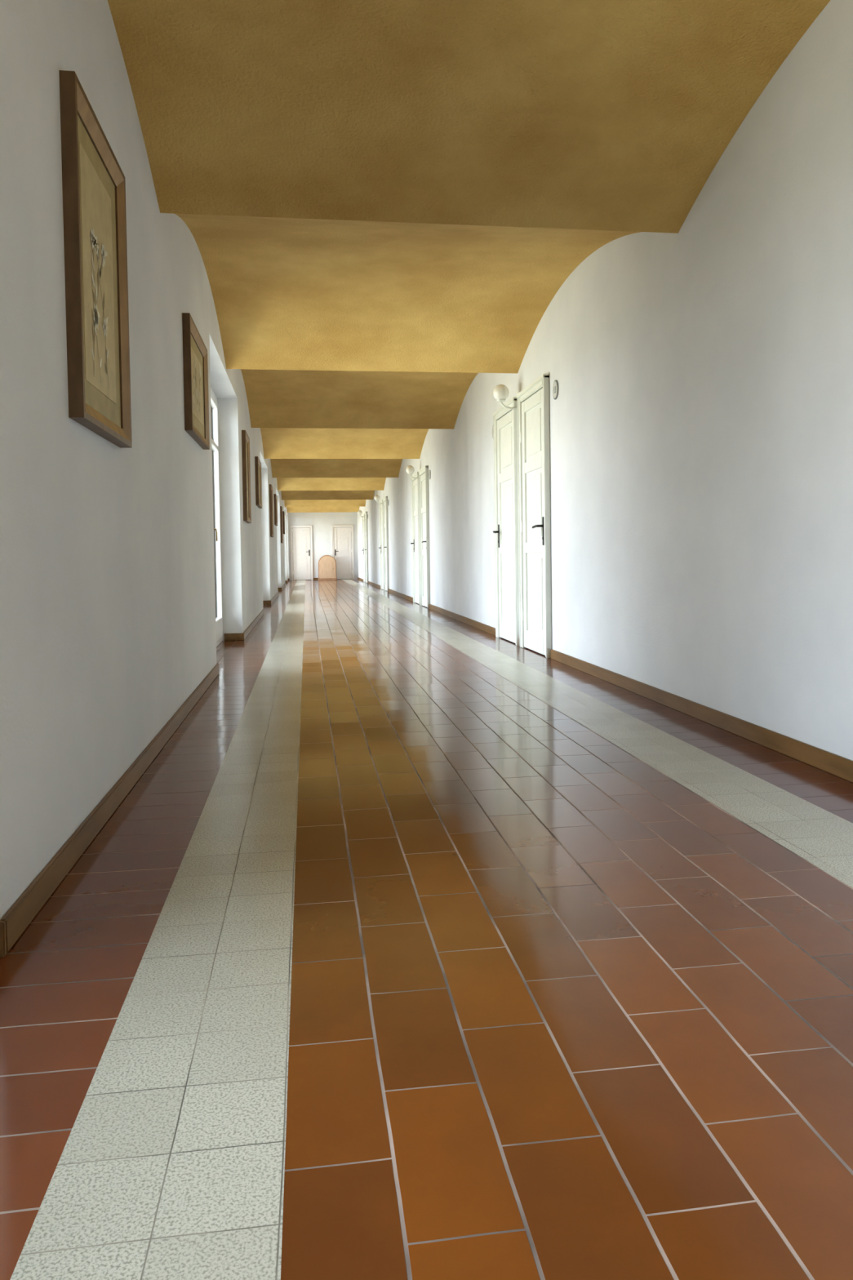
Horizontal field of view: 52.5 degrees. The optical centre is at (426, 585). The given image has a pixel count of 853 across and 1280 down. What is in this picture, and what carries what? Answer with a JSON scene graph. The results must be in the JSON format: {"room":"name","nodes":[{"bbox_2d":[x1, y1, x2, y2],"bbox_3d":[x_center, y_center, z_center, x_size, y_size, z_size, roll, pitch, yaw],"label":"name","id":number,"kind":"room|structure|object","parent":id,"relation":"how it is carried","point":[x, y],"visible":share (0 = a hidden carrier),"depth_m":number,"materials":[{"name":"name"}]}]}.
{"room":"corridor","nodes":[
{"label":"corridor","id":0,"kind":"room"},
{"bbox_2d":[0,0,288,919],"bbox_3d":[-2.995,-1.232,15.272,0.270,3.330,40.500,-1,2,-8],"label":"wall","id":1,"kind":"structure","parent":0,"point":[108,597],"depth_m":2.88,"materials":[{"name":"white paint"}]},
{"bbox_2d":[58,70,132,448],"bbox_3d":[-1.133,-1.048,3.001,0.045,1.044,0.738,-1,2,-8],"label":"framed picture","id":2,"kind":"object","parent":1,"relation":"attached to","point":[94,188],"visible":1,"depth_m":2.91,"materials":[{"name":"brown wood"}]},
{"bbox_2d":[0,578,289,957],"bbox_3d":[-2.928,0.391,15.332,0.214,0.081,40.140,-1,2,-8],"label":"baseboard","id":3,"kind":"structure","parent":1,"relation":"attached to","point":[20,915],"depth_m":2.71,"materials":[{"name":"brown wood"}]},
{"bbox_2d":[182,312,209,449],"bbox_3d":[-1.510,-1.303,5.686,0.045,0.702,0.945,-1,2,-8],"label":"framed picture","id":4,"kind":"object","parent":1,"relation":"attached to","point":[195,365],"visible":1,"depth_m":5.60,"materials":[{"name":"brown wood"}]},
{"bbox_2d":[210,387,222,646],"bbox_3d":[-2.069,-0.668,8.104,0.108,2.655,2.790,-1,2,-8],"label":"window","id":5,"kind":"structure","parent":1,"relation":"in","point":[214,405],"depth_m":9.26,"materials":[{"name":"paint"}]},
{"bbox_2d":[241,430,251,523],"bbox_3d":[-2.156,-1.278,10.355,0.045,1.044,0.738,-1,2,-8],"label":"framed picture","id":6,"kind":"object","parent":1,"relation":"attached to","point":[245,438],"visible":1,"depth_m":10.01,"materials":[{"name":"brown wood"}]},
{"bbox_2d":[254,456,262,508],"bbox_3d":[-2.533,-1.533,13.040,0.045,0.702,0.945,-1,2,-8],"label":"framed picture","id":7,"kind":"object","parent":1,"relation":"attached to","point":[257,462],"visible":1,"depth_m":12.63,"materials":[{"name":"brown wood"}]},
{"bbox_2d":[268,484,273,537],"bbox_3d":[-3.179,-1.508,17.709,0.045,1.044,0.738,-1,2,-8],"label":"framed picture","id":8,"kind":"object","parent":1,"relation":"attached to","point":[271,509],"visible":1,"depth_m":17.35,"materials":[{"name":"brown wood"}]},
{"bbox_2d":[273,493,277,525],"bbox_3d":[-3.556,-1.764,20.394,0.045,0.702,0.945,-1,2,-8],"label":"framed picture","id":9,"kind":"object","parent":1,"relation":"attached to","point":[275,497],"visible":1,"depth_m":19.94,"materials":[{"name":"brown wood"}]},
{"bbox_2d":[280,506,283,543],"bbox_3d":[-4.202,-1.739,25.063,0.045,1.044,0.738,-1,2,-8],"label":"framed picture","id":10,"kind":"object","parent":1,"relation":"attached to","point":[281,507],"visible":1,"depth_m":24.70,"materials":[{"name":"brown wood"}]},
{"bbox_2d":[282,511,284,534],"bbox_3d":[-4.579,-1.994,27.748,0.045,0.702,0.945,-1,2,-8],"label":"framed picture","id":11,"kind":"object","parent":1,"relation":"attached to","point":[283,512],"visible":0.99,"depth_m":27.29,"materials":[{"name":"brown wood"}]},
{"bbox_2d":[287,511,358,580],"bbox_3d":[-4.246,-1.886,35.442,2.811,3.330,0.180,-1,2,-8],"label":"wall","id":12,"kind":"structure","parent":0,"point":[321,522],"depth_m":35.34,"materials":[{"name":"white paint"}]},
{"bbox_2d":[290,524,312,580],"bbox_3d":[-5.083,-1.314,35.201,0.877,2.228,0.100,-1,2,-8],"label":"door","id":13,"kind":"structure","parent":12,"relation":"in","point":[301,537],"depth_m":35.23,"materials":[{"name":"white paint"}]},
{"bbox_2d":[331,524,354,579],"bbox_3d":[-3.425,-1.345,35.430,0.877,2.228,0.100,-1,2,-8],"label":"door","id":14,"kind":"structure","parent":12,"relation":"in","point":[342,535],"depth_m":35.47,"materials":[{"name":"white paint"}]},
{"bbox_2d":[0,578,852,1279],"bbox_3d":[-1.490,0.458,15.535,3.261,0.108,40.500,-1,2,-8],"label":"floor","id":15,"kind":"structure","parent":0,"point":[425,944],"depth_m":1.78,"materials":[{"name":"tile"}]},
{"bbox_2d":[318,555,337,580],"bbox_3d":[-4.026,-0.715,35.068,0.756,1.008,0.459,-1,2,-8],"label":"base cabinet","id":16,"kind":"object","parent":15,"relation":"on","point":[326,563],"visible":0.99,"depth_m":34.88,"materials":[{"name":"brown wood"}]},
{"bbox_2d":[107,0,831,512],"bbox_3d":[-1.364,-2.515,14.549,2.847,0.520,42.302,-1,2,-8],"label":"ceiling","id":17,"kind":"structure","parent":0,"point":[384,204],"depth_m":4.27,"materials":[{"name":"paint"}]},
{"bbox_2d":[356,0,852,760],"bbox_3d":[0.012,-1.288,15.689,0.180,3.330,40.500,-1,2,-8],"label":"wall","id":18,"kind":"structure","parent":0,"point":[701,415],"depth_m":4.46,"materials":[{"name":"white paint"}]},
{"bbox_2d":[357,510,364,516],"bbox_3d":[-2.290,-2.510,30.478,0.269,0.263,0.158,-1,2,-8],"label":"wall lamp","id":19,"kind":"object","parent":18,"relation":"attached to","point":[359,512],"visible":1,"depth_m":30.42,"materials":[{"name":"white glass"}]},
{"bbox_2d":[361,513,365,582],"bbox_3d":[-2.261,-1.329,31.064,0.100,2.452,0.949,-1,2,-8],"label":"door","id":20,"kind":"structure","parent":18,"relation":"in","point":[363,532],"depth_m":31.34,"materials":[{"name":"white paint"}]},
{"bbox_2d":[364,511,368,583],"bbox_3d":[-2.112,-1.296,29.991,0.100,2.452,0.958,-1,2,-8],"label":"door","id":21,"kind":"structure","parent":18,"relation":"in","point":[366,530],"depth_m":30.00,"materials":[{"name":"white paint"}]},
{"bbox_2d":[373,494,382,503],"bbox_3d":[-1.267,-2.280,23.123,0.269,0.263,0.158,-1,2,-8],"label":"wall lamp","id":22,"kind":"object","parent":18,"relation":"attached to","point":[376,497],"visible":0.97,"depth_m":23.07,"materials":[{"name":"white glass"}]},
{"bbox_2d":[378,498,384,590],"bbox_3d":[-1.238,-1.099,23.710,0.100,2.452,0.949,-1,2,-8],"label":"door","id":23,"kind":"structure","parent":18,"relation":"in","point":[381,539],"depth_m":23.94,"materials":[{"name":"white paint"}]},
{"bbox_2d":[382,496,389,591],"bbox_3d":[-1.089,-1.065,22.636,0.100,2.452,0.958,-1,2,-8],"label":"door","id":24,"kind":"structure","parent":18,"relation":"in","point":[385,521],"depth_m":22.67,"materials":[{"name":"white paint"}]},
{"bbox_2d":[405,465,418,479],"bbox_3d":[-0.244,-2.049,15.769,0.269,0.263,0.158,-1,2,-8],"label":"wall lamp","id":25,"kind":"object","parent":18,"relation":"attached to","point":[410,469],"visible":0.95,"depth_m":15.71,"materials":[{"name":"white glass"}]},
{"bbox_2d":[410,471,420,604],"bbox_3d":[-0.215,-0.868,16.356,0.100,2.452,0.949,-1,2,-8],"label":"door","id":26,"kind":"structure","parent":18,"relation":"in","point":[415,482],"depth_m":16.48,"materials":[{"name":"white paint"}]},
{"bbox_2d":[417,465,430,608],"bbox_3d":[-0.066,-0.835,15.282,0.100,2.452,0.958,-1,2,-8],"label":"door","id":27,"kind":"structure","parent":18,"relation":"in","point":[424,510],"depth_m":15.27,"materials":[{"name":"white paint"}]},
{"bbox_2d":[493,384,517,409],"bbox_3d":[0.779,-1.819,8.415,0.269,0.263,0.158,-1,2,-8],"label":"wall lamp","id":28,"kind":"object","parent":18,"relation":"attached to","point":[500,392],"visible":0.88,"depth_m":8.36,"materials":[{"name":"white glass"}]},
{"bbox_2d":[493,396,519,645],"bbox_3d":[0.808,-0.638,9.002,0.100,2.452,0.949,-1,2,-8],"label":"door","id":29,"kind":"structure","parent":18,"relation":"in","point":[504,420],"depth_m":9.02,"materials":[{"name":"white paint"}]},
{"bbox_2d":[516,373,551,657],"bbox_3d":[0.957,-0.604,7.928,0.100,2.452,0.958,-1,2,-8],"label":"door","id":30,"kind":"structure","parent":18,"relation":"in","point":[533,402],"depth_m":7.89,"materials":[{"name":"white paint"}]},
{"bbox_2d":[552,379,558,399],"bbox_3d":[1.078,-1.634,7.235,0.012,0.162,0.153,-1,2,-8],"label":"number plaque","id":31,"kind":"object","parent":18,"relation":"attached to","point":[555,388],"visible":1,"depth_m":7.21,"materials":[{"name":"ceramic"}]},
{"bbox_2d":[357,577,852,782],"bbox_3d":[-0.062,0.337,15.729,0.016,0.081,40.140,-1,2,-8],"label":"baseboard","id":32,"kind":"structure","parent":18,"relation":"attached to","point":[839,766],"depth_m":4.49,"materials":[{"name":"brown wood"}]}
]}

